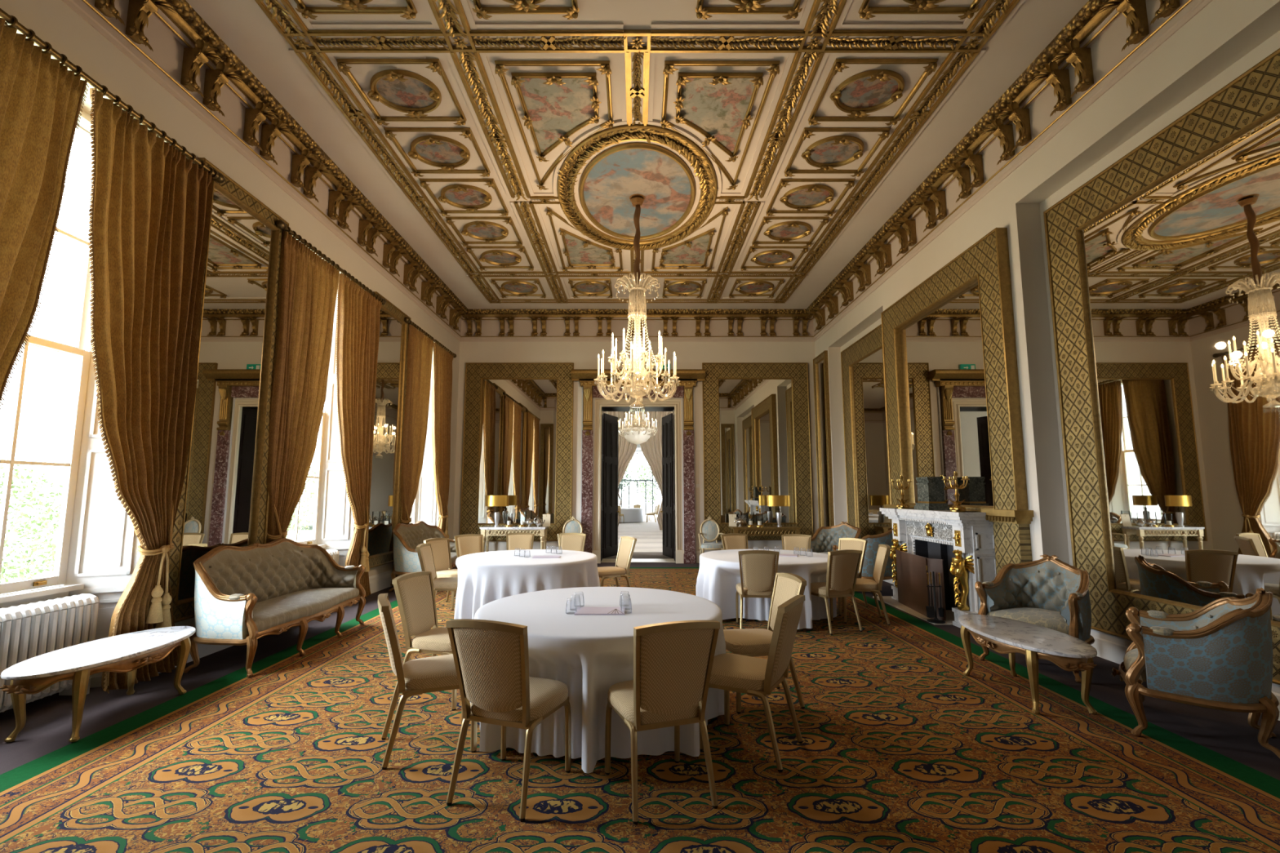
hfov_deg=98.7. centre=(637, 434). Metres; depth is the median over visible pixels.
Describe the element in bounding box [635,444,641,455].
pendant light
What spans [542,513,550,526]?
menu board
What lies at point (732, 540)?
banquet chair
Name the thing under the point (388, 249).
bracket
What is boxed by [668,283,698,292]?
painting
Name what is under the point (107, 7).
bracket
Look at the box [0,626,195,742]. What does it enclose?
coffee table
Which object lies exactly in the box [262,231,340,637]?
curtain
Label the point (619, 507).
banquet chair
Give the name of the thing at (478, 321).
bracket
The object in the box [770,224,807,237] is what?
painting
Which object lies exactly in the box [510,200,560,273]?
trim
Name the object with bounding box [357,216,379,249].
bracket
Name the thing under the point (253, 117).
bracket
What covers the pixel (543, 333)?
bracket
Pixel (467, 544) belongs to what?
banquet chair
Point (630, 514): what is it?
tablecloth
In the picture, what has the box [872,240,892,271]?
bracket
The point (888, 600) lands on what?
hearth slab
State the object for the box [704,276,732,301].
trim
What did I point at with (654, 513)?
banquet chair
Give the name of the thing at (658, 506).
banquet chair
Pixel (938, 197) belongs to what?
bracket
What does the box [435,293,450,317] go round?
bracket
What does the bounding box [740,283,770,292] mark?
painting
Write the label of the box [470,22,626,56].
trim
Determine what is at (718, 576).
tablecloth
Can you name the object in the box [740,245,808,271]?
ceiling panel
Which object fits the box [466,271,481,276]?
rosette block
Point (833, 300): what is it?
bracket
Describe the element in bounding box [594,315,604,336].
bracket
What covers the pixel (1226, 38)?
wall
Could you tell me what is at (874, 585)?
banquet chair
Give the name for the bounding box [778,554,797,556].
notepad
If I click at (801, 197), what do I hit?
painting
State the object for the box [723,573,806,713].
banquet chair
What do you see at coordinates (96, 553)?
window
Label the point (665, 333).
bracket
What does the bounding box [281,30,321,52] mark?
rosette block
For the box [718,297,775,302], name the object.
trim
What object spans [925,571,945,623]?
fireplace tool set
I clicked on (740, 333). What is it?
bracket
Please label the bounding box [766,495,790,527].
table lamp
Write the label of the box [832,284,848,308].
bracket
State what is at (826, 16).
trim
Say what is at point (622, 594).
tumbler
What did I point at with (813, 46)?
rosette block
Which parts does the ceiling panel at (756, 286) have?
oval frame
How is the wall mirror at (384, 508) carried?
attached to the wall at (53, 21)
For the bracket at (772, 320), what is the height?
0.466 m
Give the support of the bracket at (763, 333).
attached to the wall at (689, 355)
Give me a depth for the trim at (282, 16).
4.99 m
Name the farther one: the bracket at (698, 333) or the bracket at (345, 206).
the bracket at (698, 333)
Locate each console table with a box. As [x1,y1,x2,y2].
[480,526,548,552]
[729,526,801,535]
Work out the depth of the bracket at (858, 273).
10.20 m
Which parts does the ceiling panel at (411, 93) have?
oval frame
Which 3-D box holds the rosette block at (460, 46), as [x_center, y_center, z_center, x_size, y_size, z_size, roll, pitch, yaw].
[-1.700,-3.764,5.277,0.256,0.063,0.222,0,-6,0]
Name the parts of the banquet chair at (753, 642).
leg, seat, seat frame, backrest, frame, leg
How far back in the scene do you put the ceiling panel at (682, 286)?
11.58 m
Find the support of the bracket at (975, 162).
attached to the wall at (1226, 38)
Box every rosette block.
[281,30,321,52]
[443,30,476,52]
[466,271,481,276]
[488,298,501,303]
[543,271,558,276]
[555,298,568,303]
[623,29,650,52]
[706,298,719,303]
[715,271,730,276]
[773,298,786,303]
[792,271,808,276]
[797,30,831,52]
[953,30,993,52]
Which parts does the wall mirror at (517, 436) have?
moulding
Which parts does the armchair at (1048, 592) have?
arm post, leg, carved rail, arm post, leg, carved seat rail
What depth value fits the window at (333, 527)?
8.16 m
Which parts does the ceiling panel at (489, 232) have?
oval frame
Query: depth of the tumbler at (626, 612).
3.80 m
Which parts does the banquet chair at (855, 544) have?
backrest, frame, leg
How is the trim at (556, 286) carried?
attached to the ceiling
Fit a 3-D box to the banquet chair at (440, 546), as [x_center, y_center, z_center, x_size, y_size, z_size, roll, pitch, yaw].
[-2.670,1.966,7.835,0.629,0.937,0.462,-3,-7,24]
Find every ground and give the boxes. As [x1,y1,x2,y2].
[0,520,312,582]
[292,506,655,522]
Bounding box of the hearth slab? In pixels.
[872,595,954,625]
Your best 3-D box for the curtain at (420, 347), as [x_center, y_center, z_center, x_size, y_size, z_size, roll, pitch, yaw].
[-4.135,0.352,10.280,0.193,4.645,1.349,0,-6,2]
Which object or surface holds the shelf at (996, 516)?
attached to the wall mirror at (953, 400)
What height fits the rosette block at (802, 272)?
0.063 m
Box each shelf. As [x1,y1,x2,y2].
[879,507,993,526]
[883,504,896,507]
[981,509,1034,524]
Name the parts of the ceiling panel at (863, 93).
oval frame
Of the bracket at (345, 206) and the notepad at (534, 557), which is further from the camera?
the bracket at (345, 206)
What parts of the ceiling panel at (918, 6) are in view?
oval frame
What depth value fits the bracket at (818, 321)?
12.61 m
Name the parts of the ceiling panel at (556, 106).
frame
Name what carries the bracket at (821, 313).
attached to the wall at (1226, 38)
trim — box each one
[62,0,1213,342]
[82,0,1192,337]
[154,11,1119,319]
[165,0,1109,314]
[248,0,314,38]
[288,48,482,273]
[307,22,450,56]
[422,0,476,38]
[444,52,534,200]
[466,275,502,301]
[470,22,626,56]
[479,269,545,277]
[498,297,556,302]
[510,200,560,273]
[529,192,559,204]
[542,276,569,301]
[556,269,631,277]
[567,297,707,302]
[600,407,675,562]
[600,559,675,562]
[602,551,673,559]
[617,531,662,532]
[617,533,662,535]
[617,537,662,538]
[617,542,662,543]
[617,546,662,548]
[619,48,655,125]
[626,249,647,272]
[643,269,717,277]
[650,22,805,56]
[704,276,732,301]
[714,200,764,273]
[715,192,744,204]
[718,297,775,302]
[728,269,795,277]
[740,51,829,200]
[772,275,808,301]
[791,48,986,273]
[797,0,853,38]
[823,22,966,56]
[960,0,1025,38]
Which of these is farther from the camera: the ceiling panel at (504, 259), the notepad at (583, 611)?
the ceiling panel at (504, 259)
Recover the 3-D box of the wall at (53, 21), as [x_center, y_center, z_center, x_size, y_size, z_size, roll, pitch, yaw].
[-4.500,-0.718,7.496,0.500,6.200,11.550,0,-6,0]
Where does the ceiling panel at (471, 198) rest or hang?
attached to the ceiling
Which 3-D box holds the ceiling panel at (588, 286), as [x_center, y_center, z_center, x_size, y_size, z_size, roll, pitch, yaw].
[-0.970,-3.063,11.609,0.888,0.088,0.958,0,-6,0]
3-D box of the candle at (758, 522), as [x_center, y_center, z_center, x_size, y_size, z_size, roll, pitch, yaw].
[2.720,1.917,12.224,0.170,0.290,0.167,0,-6,0]
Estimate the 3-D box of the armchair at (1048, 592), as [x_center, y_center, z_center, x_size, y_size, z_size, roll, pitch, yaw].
[3.746,1.654,5.146,0.821,0.984,0.850,4,-7,-34]
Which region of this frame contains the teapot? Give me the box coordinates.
[533,518,545,527]
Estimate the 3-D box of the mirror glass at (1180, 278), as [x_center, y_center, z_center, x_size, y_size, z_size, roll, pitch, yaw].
[4.500,-0.426,4.211,0.004,3.590,2.380,0,-6,0]
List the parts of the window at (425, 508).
sash frame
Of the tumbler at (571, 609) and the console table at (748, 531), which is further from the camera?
the console table at (748, 531)
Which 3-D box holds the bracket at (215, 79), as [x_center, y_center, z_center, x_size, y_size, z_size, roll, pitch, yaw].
[-4.080,-3.364,5.395,0.279,0.466,0.290,0,-6,0]
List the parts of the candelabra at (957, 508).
arm, arm, arm, stem, arm, arm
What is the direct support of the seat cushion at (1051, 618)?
on the armchair at (1048, 592)
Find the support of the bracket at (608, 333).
attached to the wall at (689, 355)
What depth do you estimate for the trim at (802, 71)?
6.34 m
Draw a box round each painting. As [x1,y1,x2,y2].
[376,76,434,107]
[415,140,463,163]
[444,188,485,205]
[466,224,502,237]
[484,252,516,262]
[504,283,533,292]
[520,78,594,153]
[564,234,612,263]
[576,283,605,292]
[583,148,690,235]
[662,234,710,263]
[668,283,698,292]
[680,78,755,152]
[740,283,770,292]
[756,252,790,262]
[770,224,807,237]
[787,188,829,205]
[809,140,858,163]
[839,76,897,107]
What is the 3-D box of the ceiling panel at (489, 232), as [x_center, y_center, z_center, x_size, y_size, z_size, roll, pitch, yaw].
[-2.505,-3.335,9.104,1.058,0.088,0.938,0,-6,0]
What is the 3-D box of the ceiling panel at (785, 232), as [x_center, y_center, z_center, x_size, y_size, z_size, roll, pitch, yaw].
[2.505,-3.335,9.104,1.058,0.088,0.938,0,-6,0]
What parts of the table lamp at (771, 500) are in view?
lamp shade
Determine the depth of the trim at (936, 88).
6.82 m
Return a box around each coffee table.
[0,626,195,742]
[958,613,1097,714]
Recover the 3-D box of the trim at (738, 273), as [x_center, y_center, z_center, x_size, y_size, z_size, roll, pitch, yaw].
[2.471,-3.161,10.865,1.291,0.054,0.352,0,-6,0]
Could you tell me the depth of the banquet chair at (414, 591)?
4.30 m
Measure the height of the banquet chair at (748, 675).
0.937 m
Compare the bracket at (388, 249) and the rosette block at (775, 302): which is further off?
the rosette block at (775, 302)
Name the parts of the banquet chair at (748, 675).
leg, leg, seat, seat frame, leg, frame, backrest, leg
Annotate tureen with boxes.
[523,517,535,527]
[733,517,746,527]
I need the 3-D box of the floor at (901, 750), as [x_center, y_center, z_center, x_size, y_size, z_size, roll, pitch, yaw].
[-0.150,2.208,5.167,10.100,0.120,15.950,0,-6,0]
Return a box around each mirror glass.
[478,379,556,523]
[719,379,795,522]
[817,360,829,526]
[851,348,890,538]
[900,281,993,506]
[1081,113,1279,622]
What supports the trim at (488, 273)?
attached to the ceiling
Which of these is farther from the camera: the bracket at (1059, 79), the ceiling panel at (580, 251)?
the ceiling panel at (580, 251)
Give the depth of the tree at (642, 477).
48.13 m
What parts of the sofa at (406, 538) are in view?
leg, carved rail, carved seat rail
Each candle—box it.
[505,513,512,527]
[518,511,526,526]
[746,513,754,526]
[755,513,763,527]
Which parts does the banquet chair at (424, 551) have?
frame, backrest, seat, seat frame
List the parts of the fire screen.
panel, panel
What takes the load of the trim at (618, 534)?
on the floor at (651, 526)
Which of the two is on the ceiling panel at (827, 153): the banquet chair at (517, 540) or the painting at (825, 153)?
the painting at (825, 153)
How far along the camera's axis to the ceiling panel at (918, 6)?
4.93 m
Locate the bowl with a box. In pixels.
[523,520,535,527]
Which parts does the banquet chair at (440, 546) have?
frame, backrest, seat, leg, leg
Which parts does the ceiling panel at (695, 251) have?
frame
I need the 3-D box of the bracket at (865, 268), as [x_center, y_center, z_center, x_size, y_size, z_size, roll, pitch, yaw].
[4.080,-2.867,9.968,0.279,0.466,0.290,0,-6,0]
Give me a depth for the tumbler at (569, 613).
3.77 m
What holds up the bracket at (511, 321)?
attached to the wall at (689, 355)
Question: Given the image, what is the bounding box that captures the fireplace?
[879,507,996,628]
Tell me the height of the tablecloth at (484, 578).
0.746 m
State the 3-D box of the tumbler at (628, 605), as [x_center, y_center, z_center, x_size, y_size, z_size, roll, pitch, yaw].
[-0.091,1.204,4.024,0.077,0.100,0.077,0,-6,0]
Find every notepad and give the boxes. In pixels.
[532,555,559,558]
[573,607,625,615]
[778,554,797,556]
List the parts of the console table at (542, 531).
leg, leg, leg, leg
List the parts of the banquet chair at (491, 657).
leg, backrest, frame, leg, seat frame, seat, leg, leg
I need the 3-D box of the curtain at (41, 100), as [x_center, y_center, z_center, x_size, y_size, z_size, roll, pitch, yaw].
[-4.166,-0.414,3.231,0.192,4.646,1.333,0,-6,-4]
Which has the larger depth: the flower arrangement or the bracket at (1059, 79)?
the flower arrangement
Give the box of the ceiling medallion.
[552,119,721,250]
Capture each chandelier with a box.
[594,193,679,413]
[617,411,657,445]
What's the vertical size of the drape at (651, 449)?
5.940 m
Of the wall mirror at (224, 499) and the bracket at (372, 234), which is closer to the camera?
the wall mirror at (224, 499)
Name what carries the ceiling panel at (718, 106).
attached to the ceiling
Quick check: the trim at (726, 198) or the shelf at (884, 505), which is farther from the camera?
the shelf at (884, 505)
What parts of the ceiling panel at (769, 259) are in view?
oval frame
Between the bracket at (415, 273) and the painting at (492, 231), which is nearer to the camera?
the painting at (492, 231)
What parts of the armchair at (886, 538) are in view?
carved rail, carved seat rail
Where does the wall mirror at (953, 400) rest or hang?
attached to the wall at (1226, 38)
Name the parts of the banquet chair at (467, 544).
backrest, frame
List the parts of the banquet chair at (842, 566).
leg, seat, leg, seat frame, frame, backrest, leg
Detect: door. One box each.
[602,413,619,558]
[621,474,653,515]
[660,413,673,558]
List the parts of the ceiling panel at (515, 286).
oval frame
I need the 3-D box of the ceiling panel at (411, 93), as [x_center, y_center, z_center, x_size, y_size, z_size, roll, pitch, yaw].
[-2.505,-3.677,5.960,1.058,0.088,0.938,0,-6,0]
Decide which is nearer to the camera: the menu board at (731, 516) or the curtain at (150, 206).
the curtain at (150, 206)
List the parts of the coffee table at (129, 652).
leg, leg, leg, leg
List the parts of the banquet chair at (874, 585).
leg, leg, seat, seat frame, leg, leg, backrest, frame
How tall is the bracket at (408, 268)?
0.466 m
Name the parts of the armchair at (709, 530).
arm, frame, seat rail, seat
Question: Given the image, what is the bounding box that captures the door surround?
[570,368,705,564]
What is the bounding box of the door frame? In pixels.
[591,399,684,563]
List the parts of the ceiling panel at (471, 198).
oval frame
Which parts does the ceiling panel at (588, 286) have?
oval frame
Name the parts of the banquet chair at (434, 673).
leg, backrest, frame, leg, seat frame, seat, leg, leg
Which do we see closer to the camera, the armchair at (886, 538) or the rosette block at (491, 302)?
the armchair at (886, 538)
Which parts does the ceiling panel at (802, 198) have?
oval frame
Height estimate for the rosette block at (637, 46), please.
0.063 m
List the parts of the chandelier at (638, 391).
glass arm, glass arm, glass arm, glass arm, glass arm, glass arm, glass arm, glass arm, glass arm, glass arm, plume crown, crystal stem, glass arm, glass arm, glass arm, glass arm, glass arm, glass arm, glass arm, glass arm, glass arm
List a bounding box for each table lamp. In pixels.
[485,495,509,527]
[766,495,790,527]
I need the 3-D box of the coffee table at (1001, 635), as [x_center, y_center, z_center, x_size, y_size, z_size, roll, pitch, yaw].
[3.075,1.825,4.399,0.674,0.476,1.311,0,-6,0]
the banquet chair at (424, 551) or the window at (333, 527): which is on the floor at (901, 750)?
the banquet chair at (424, 551)
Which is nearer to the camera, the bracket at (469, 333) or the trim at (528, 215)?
the trim at (528, 215)
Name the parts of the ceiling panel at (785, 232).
oval frame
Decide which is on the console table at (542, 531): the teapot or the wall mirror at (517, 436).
the teapot
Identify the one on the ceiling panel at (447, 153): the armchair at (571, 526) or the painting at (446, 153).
the painting at (446, 153)
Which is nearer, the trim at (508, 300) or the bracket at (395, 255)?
the bracket at (395, 255)
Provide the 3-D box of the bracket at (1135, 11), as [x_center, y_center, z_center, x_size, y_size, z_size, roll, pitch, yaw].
[4.080,-3.452,4.590,0.279,0.466,0.290,0,-6,0]
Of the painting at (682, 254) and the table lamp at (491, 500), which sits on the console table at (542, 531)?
the table lamp at (491, 500)
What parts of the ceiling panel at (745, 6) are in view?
frame, oval frame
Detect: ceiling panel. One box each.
[294,0,417,19]
[336,58,466,125]
[384,127,490,177]
[419,178,508,216]
[445,216,522,246]
[466,245,533,271]
[472,0,579,19]
[490,278,546,297]
[494,60,613,190]
[546,206,623,271]
[568,278,612,297]
[650,206,728,271]
[660,60,780,190]
[662,278,706,297]
[695,0,802,19]
[728,278,783,297]
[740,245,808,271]
[751,216,828,246]
[765,178,855,216]
[784,127,890,177]
[808,58,937,125]
[857,0,980,19]
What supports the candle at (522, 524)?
on the console table at (542, 531)
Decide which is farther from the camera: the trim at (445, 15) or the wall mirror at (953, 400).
the wall mirror at (953, 400)
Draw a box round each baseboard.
[158,631,232,673]
[368,569,392,593]
[696,551,710,563]
[883,578,894,586]
[1090,628,1279,720]
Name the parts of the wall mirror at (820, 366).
moulding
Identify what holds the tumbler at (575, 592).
on the tablecloth at (590, 655)
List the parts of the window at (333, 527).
sash frame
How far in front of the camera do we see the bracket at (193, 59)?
5.11 m
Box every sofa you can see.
[183,537,365,677]
[388,520,457,591]
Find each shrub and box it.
[0,458,62,583]
[285,462,316,537]
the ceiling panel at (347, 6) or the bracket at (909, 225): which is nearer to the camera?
the ceiling panel at (347, 6)
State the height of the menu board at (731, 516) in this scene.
0.290 m
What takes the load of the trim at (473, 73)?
attached to the ceiling
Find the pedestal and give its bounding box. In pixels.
[914,476,950,510]
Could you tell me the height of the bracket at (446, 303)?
0.466 m
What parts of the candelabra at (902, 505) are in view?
arm, arm, stem, arm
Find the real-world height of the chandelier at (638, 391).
3.199 m
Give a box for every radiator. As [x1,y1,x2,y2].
[0,593,99,711]
[326,549,339,564]
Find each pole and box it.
[0,8,225,182]
[275,219,386,304]
[404,316,456,357]
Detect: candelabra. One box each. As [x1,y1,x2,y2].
[889,475,911,508]
[942,471,969,511]
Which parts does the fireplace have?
dentil moulding, moulding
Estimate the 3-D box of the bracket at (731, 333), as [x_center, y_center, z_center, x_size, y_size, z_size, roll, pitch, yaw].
[2.223,-2.535,13.030,0.290,0.466,0.279,0,-6,0]
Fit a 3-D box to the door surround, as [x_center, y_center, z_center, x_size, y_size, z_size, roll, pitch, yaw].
[0.020,0.724,12.642,3.100,4.445,0.400,0,-6,0]
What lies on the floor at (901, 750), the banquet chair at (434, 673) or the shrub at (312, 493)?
the banquet chair at (434, 673)
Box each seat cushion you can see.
[246,587,359,634]
[450,552,457,563]
[986,607,1069,635]
[1123,648,1146,681]
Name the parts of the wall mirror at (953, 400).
moulding, frame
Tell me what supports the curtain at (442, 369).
hanging from the pole at (406, 319)
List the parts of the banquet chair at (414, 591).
leg, frame, backrest, seat frame, seat, leg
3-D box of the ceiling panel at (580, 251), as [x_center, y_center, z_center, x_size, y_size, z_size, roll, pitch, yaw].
[-0.833,-3.286,9.504,1.248,0.100,2.332,0,-6,0]
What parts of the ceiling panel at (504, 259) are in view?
oval frame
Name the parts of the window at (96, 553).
sash frame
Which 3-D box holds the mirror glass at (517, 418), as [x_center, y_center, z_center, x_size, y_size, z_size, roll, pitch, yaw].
[-2.790,0.384,12.864,1.810,3.420,0.004,0,-6,0]
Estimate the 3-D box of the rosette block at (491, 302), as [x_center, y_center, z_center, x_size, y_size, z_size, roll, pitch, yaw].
[-3.220,-2.993,12.376,0.256,0.063,0.222,0,-6,0]
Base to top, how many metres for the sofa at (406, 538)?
1.077 m
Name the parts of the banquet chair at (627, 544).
leg, seat, seat frame, leg, backrest, leg, frame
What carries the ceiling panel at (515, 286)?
attached to the ceiling
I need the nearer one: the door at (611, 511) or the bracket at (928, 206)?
the bracket at (928, 206)
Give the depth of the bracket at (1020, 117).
5.91 m
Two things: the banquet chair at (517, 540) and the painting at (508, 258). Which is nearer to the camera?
the banquet chair at (517, 540)
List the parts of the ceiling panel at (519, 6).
oval frame, frame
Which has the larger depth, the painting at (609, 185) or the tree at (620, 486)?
the tree at (620, 486)
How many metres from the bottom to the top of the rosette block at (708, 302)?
0.063 m
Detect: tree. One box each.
[617,469,639,506]
[618,454,639,499]
[634,458,655,507]
[643,472,662,513]
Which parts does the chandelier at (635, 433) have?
crystal stem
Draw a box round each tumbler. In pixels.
[565,598,577,614]
[569,595,581,610]
[573,591,584,607]
[619,591,630,606]
[620,594,631,609]
[621,597,631,613]
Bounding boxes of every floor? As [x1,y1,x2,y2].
[0,562,1279,852]
[617,513,662,551]
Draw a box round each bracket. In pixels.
[94,0,124,25]
[125,0,174,51]
[180,38,222,97]
[202,60,242,115]
[243,101,276,151]
[259,118,292,165]
[290,148,319,191]
[303,161,331,203]
[328,186,352,223]
[337,196,361,232]
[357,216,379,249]
[366,224,387,256]
[382,240,402,271]
[389,248,408,277]
[403,262,420,288]
[408,267,426,293]
[420,279,437,303]
[426,284,441,307]
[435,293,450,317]
[440,298,454,320]
[448,307,462,328]
[453,311,466,332]
[462,315,473,336]
[471,316,482,336]
[495,315,506,336]
[504,315,515,337]
[528,315,538,337]
[537,315,548,337]
[561,315,572,337]
[570,315,581,336]
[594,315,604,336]
[603,315,613,336]
[629,316,638,336]
[636,316,647,336]
[660,315,671,336]
[669,315,679,337]
[693,315,703,337]
[702,315,712,336]
[726,315,737,336]
[735,315,746,336]
[759,315,769,336]
[768,315,778,336]
[791,315,802,336]
[801,315,812,337]
[808,311,821,332]
[812,306,825,328]
[819,298,834,321]
[823,293,838,317]
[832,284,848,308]
[837,279,853,304]
[848,267,865,293]
[853,262,871,288]
[866,248,884,276]
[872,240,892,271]
[887,224,908,257]
[894,216,916,248]
[911,196,936,231]
[921,186,946,222]
[943,161,971,202]
[955,149,983,191]
[982,117,1014,164]
[996,101,1031,151]
[1031,60,1071,116]
[1052,38,1093,97]
[1099,0,1149,50]
[1150,0,1180,24]
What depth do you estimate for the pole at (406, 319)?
10.79 m
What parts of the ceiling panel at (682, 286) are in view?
oval frame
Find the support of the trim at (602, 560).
attached to the wall at (689, 355)
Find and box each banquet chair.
[377,593,477,769]
[391,571,457,711]
[416,543,457,596]
[423,537,457,610]
[445,618,571,822]
[453,533,483,596]
[506,532,534,550]
[559,533,586,551]
[597,536,636,586]
[604,620,719,825]
[617,506,623,523]
[633,504,640,508]
[645,505,657,522]
[648,504,660,520]
[699,595,804,772]
[720,533,748,550]
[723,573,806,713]
[735,550,779,629]
[781,533,811,551]
[810,549,862,635]
[838,537,867,611]
[838,544,890,625]
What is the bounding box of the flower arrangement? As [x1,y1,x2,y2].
[733,514,746,526]
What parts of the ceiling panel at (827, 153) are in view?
oval frame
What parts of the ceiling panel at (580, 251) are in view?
frame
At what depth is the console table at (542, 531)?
12.09 m
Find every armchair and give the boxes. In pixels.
[557,516,583,549]
[697,516,724,554]
[808,521,861,554]
[832,528,897,595]
[974,554,1094,683]
[1111,587,1279,758]
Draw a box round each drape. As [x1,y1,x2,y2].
[603,411,638,526]
[640,411,672,530]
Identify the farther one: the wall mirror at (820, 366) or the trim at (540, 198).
the wall mirror at (820, 366)
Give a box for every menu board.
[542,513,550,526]
[728,513,736,526]
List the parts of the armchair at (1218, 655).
arm post, arm post, leg, leg, carved seat rail, carved rail, leg, leg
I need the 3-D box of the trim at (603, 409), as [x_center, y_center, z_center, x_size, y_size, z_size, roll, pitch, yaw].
[0.020,1.185,13.159,1.760,3.640,0.720,0,-6,0]
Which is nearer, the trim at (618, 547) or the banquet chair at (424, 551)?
the banquet chair at (424, 551)
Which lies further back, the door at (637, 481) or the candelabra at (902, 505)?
the door at (637, 481)
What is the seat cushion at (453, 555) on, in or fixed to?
on the sofa at (406, 538)
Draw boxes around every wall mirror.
[168,157,288,622]
[367,291,411,568]
[459,362,573,541]
[702,362,813,540]
[813,350,834,528]
[840,324,892,538]
[880,227,1034,574]
[1043,48,1279,684]
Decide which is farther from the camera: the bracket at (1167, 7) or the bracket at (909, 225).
the bracket at (909, 225)
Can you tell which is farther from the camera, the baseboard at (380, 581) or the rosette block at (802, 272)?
the rosette block at (802, 272)
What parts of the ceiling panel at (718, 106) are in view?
frame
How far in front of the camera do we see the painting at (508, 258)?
10.18 m
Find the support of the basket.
on the chandelier at (635, 433)
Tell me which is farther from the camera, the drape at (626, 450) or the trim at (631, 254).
the drape at (626, 450)
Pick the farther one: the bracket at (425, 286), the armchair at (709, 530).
the armchair at (709, 530)
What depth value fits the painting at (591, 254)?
9.97 m
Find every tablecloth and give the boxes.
[453,549,599,619]
[474,586,725,773]
[619,507,644,522]
[695,549,836,629]
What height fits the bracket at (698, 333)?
0.466 m
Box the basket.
[618,427,655,445]
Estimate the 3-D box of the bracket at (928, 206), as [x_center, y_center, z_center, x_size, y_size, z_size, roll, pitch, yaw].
[4.080,-3.102,7.811,0.279,0.466,0.290,0,-6,0]
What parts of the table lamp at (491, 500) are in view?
lamp shade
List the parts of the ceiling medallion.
gilt frame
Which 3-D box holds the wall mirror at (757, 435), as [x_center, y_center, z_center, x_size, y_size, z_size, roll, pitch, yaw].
[2.795,0.372,12.849,2.502,4.152,0.072,0,-6,0]
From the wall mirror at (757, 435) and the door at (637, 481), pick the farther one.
the door at (637, 481)
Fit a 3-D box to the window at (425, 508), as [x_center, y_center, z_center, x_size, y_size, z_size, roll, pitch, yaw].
[-4.494,0.383,10.963,0.507,4.760,1.935,0,-6,0]
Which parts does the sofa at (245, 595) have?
leg, leg, arm post, carved rail, carved seat rail, leg, leg, leg, arm post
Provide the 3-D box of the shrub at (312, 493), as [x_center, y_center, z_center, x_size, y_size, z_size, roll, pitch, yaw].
[-17.002,3.106,25.801,4.359,4.969,4.465,0,-6,0]
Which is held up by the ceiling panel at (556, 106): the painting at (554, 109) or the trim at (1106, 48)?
the painting at (554, 109)
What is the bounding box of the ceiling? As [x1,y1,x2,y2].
[186,0,1088,309]
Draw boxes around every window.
[0,23,170,712]
[293,239,354,566]
[412,350,439,526]
[617,481,662,515]
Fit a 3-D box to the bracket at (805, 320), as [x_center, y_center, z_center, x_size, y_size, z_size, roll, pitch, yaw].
[3.993,-2.535,13.030,0.290,0.466,0.279,0,-6,0]
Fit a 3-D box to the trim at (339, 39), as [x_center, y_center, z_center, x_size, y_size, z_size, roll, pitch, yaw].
[-2.445,-3.767,5.278,1.302,0.056,0.372,0,-6,0]
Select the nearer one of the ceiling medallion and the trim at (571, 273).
the ceiling medallion
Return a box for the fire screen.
[895,550,946,621]
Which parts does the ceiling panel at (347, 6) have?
oval frame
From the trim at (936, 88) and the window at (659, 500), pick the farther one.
the window at (659, 500)
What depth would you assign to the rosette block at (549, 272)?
10.86 m
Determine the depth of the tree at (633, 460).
55.59 m
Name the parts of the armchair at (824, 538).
carved rail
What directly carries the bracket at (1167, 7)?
attached to the wall at (1226, 38)
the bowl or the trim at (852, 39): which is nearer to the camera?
the trim at (852, 39)
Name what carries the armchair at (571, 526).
on the floor at (901, 750)
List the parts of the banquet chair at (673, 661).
leg, leg, seat, seat frame, backrest, frame, leg, leg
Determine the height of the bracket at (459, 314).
0.466 m
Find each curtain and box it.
[0,17,88,409]
[87,87,213,693]
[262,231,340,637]
[335,273,382,597]
[390,324,433,586]
[431,342,453,537]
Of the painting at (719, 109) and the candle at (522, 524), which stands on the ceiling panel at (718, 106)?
the painting at (719, 109)
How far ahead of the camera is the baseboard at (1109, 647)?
5.19 m
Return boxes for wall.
[0,0,459,629]
[453,342,818,551]
[814,0,1279,565]
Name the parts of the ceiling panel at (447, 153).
oval frame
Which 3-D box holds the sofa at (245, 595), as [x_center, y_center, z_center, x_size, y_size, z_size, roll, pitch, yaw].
[-3.662,1.676,5.773,0.842,1.076,2.032,0,-6,0]
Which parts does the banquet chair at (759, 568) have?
leg, leg, seat, seat frame, backrest, frame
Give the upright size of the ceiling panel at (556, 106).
0.100 m
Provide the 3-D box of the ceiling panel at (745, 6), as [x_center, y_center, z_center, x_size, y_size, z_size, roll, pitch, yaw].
[0.990,-3.833,4.520,0.948,0.088,0.948,0,-6,0]
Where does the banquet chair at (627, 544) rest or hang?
on the floor at (901, 750)
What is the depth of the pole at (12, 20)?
4.26 m
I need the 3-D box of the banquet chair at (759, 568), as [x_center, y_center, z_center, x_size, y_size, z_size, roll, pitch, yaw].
[1.414,1.822,6.508,0.462,0.937,0.629,-1,-6,6]
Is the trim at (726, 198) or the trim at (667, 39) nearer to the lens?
the trim at (667, 39)
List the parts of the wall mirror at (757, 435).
moulding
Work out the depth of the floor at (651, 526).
23.46 m
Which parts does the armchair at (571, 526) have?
frame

